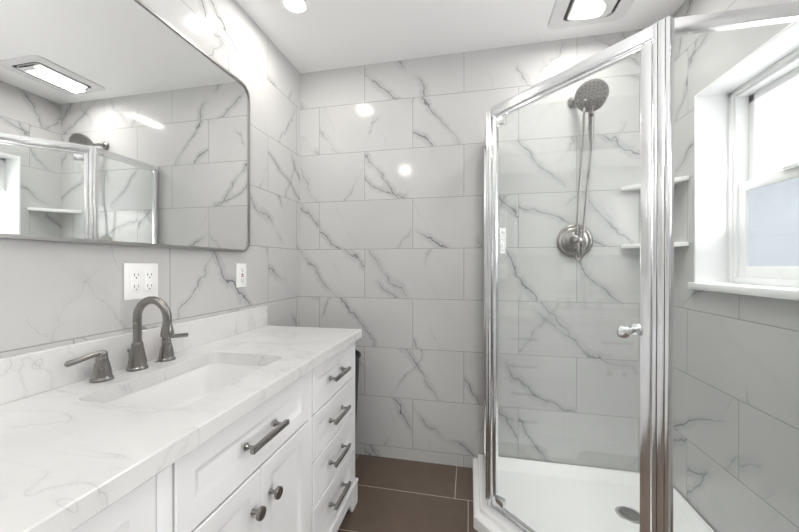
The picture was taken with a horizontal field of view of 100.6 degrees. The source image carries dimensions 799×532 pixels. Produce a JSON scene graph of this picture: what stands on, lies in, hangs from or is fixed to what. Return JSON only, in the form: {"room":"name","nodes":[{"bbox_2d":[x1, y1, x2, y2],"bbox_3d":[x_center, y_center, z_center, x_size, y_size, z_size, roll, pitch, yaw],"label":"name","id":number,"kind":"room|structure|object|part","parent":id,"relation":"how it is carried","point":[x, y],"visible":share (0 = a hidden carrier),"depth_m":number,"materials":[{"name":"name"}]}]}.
{"room":"bathroom","nodes":[
{"label":"bathroom","id":0,"kind":"room"},
{"bbox_2d":[0,0,299,357],"bbox_3d":[-1.047,-0.031,0.563,0.120,2.440,3.545,0,0,12],"label":"wall","id":1,"kind":"structure","parent":0,"point":[54,294],"depth_m":1.39,"materials":[{"name":"tile"}]},
{"bbox_2d":[0,0,249,251],"bbox_3d":[-0.901,-0.467,0.886,0.028,0.804,1.520,0,0,12],"label":"mirror","id":2,"kind":"object","parent":1,"relation":"attached to","point":[125,122],"visible":0.98,"depth_m":1.01,"materials":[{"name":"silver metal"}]},
{"bbox_2d":[0,306,267,403],"bbox_3d":[-0.875,0.268,1.036,0.020,0.105,1.525,0,0,12],"label":"backsplash","id":3,"kind":"structure","parent":1,"relation":"attached to","point":[25,374],"depth_m":0.89,"materials":[{"name":"white stone"}]},
{"bbox_2d":[124,263,157,300],"bbox_3d":[-0.864,0.051,1.114,0.008,0.120,0.118,0,0,12],"label":"double electrical outlet","id":4,"kind":"object","parent":1,"relation":"attached to","point":[140,280],"visible":1,"depth_m":1.10,"materials":[{"name":"white plastic"}]},
{"bbox_2d":[236,263,245,287],"bbox_3d":[-0.761,0.044,1.600,0.009,0.116,0.070,0,0,12],"label":"outlet","id":5,"kind":"object","parent":1,"relation":"attached to","point":[240,274],"visible":1,"depth_m":1.59,"materials":[{"name":"white plastic"}]},
{"bbox_2d":[337,454,477,531],"bbox_3d":[0.093,1.240,0.327,2.450,0.100,3.545,0,0,12],"label":"floor","id":6,"kind":"structure","parent":0,"point":[398,495],"depth_m":1.70,"materials":[{"name":"tile"}]},
{"bbox_2d":[60,336,361,531],"bbox_3d":[-0.609,0.775,0.982,0.557,0.827,1.509,0,0,12],"label":"bathroom vanity","id":7,"kind":"object","parent":6,"relation":"on","point":[240,421],"depth_m":0.93,"materials":[{"name":"white wood"}]},
{"bbox_2d":[0,324,361,531],"bbox_3d":[-0.615,0.341,0.981,0.550,0.040,1.525,0,0,12],"label":"countertop","id":8,"kind":"structure","parent":7,"relation":"on","point":[66,451],"depth_m":0.67,"materials":[{"name":"white stone"}]},
{"bbox_2d":[60,296,191,383],"bbox_3d":[-0.770,0.206,1.024,0.162,0.228,0.377,0,0,12],"label":"faucet","id":9,"kind":"object","parent":8,"relation":"on","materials":[{"name":"silver metal"}]},
{"bbox_2d":[104,356,271,407],"bbox_3d":[-0.598,0.424,0.988,0.350,0.149,0.501,0,0,12],"label":"sink","id":10,"kind":"object","parent":8,"relation":"in","point":[175,389],"depth_m":1.12,"materials":[{"name":"white ceramic"}]},
{"bbox_2d":[355,350,360,437],"bbox_3d":[-0.359,0.844,1.915,0.270,0.679,0.270,0,0,12],"label":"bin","id":11,"kind":"object","parent":6,"relation":"on","point":[357,354],"visible":0.1,"depth_m":1.89,"materials":[{"name":"black"}]},
{"bbox_2d":[473,1,798,531],"bbox_3d":[0.808,0.123,1.372,0.978,2.127,0.954,0,0,12],"label":"shower","id":12,"kind":"object","parent":6,"relation":"on","point":[511,494],"visible":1,"depth_m":1.03,"materials":[{"name":"clear glass"}]},
{"bbox_2d":[236,0,685,72],"bbox_3d":[0.093,-1.300,0.319,2.450,0.100,3.545,0,0,12],"label":"ceiling","id":13,"kind":"structure","parent":0,"point":[322,35],"depth_m":1.74,"materials":[{"name":"white paint"}]},
{"bbox_2d":[277,0,311,16],"bbox_3d":[-0.501,-1.256,1.586,0.156,0.018,0.156,0,0,12],"label":"recessed light","id":14,"kind":"object","parent":13,"relation":"in","point":[298,8],"visible":1,"depth_m":1.60,"materials":[{"name":"white plastic"}]},
{"bbox_2d":[548,0,634,28],"bbox_3d":[0.914,-1.240,1.523,0.360,0.026,0.400,0,0,12],"label":"recessed light","id":15,"kind":"object","parent":13,"relation":"in","point":[568,13],"visible":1,"depth_m":1.62,"materials":[{"name":"white plastic"}]},
{"bbox_2d":[300,29,642,472],"bbox_3d":[0.382,-0.035,2.012,2.080,2.440,0.120,0,0,12],"label":"wall","id":16,"kind":"structure","parent":0,"point":[392,210],"depth_m":1.95,"materials":[{"name":"tile"}]},
{"bbox_2d":[672,0,798,531],"bbox_3d":[1.169,-0.029,0.096,0.250,2.440,3.545,0,0,12],"label":"wall","id":17,"kind":"structure","parent":0,"point":[691,7],"depth_m":1.32,"materials":[{"name":"tile"}]},
{"bbox_2d":[688,21,798,300],"bbox_3d":[1.382,-0.332,1.194,0.257,0.874,0.607,0,0,12],"label":"window","id":18,"kind":"structure","parent":17,"relation":"in","point":[758,151],"depth_m":1.37,"materials":[{"name":"white plastic"}]},
{"bbox_3d":[1.466,-0.342,1.176,0.086,0.834,0.563,0,0,12],"label":"glass","id":19,"kind":"part","parent":18,"relation":"part of","materials":[{"name":"clear glass"}]}
]}

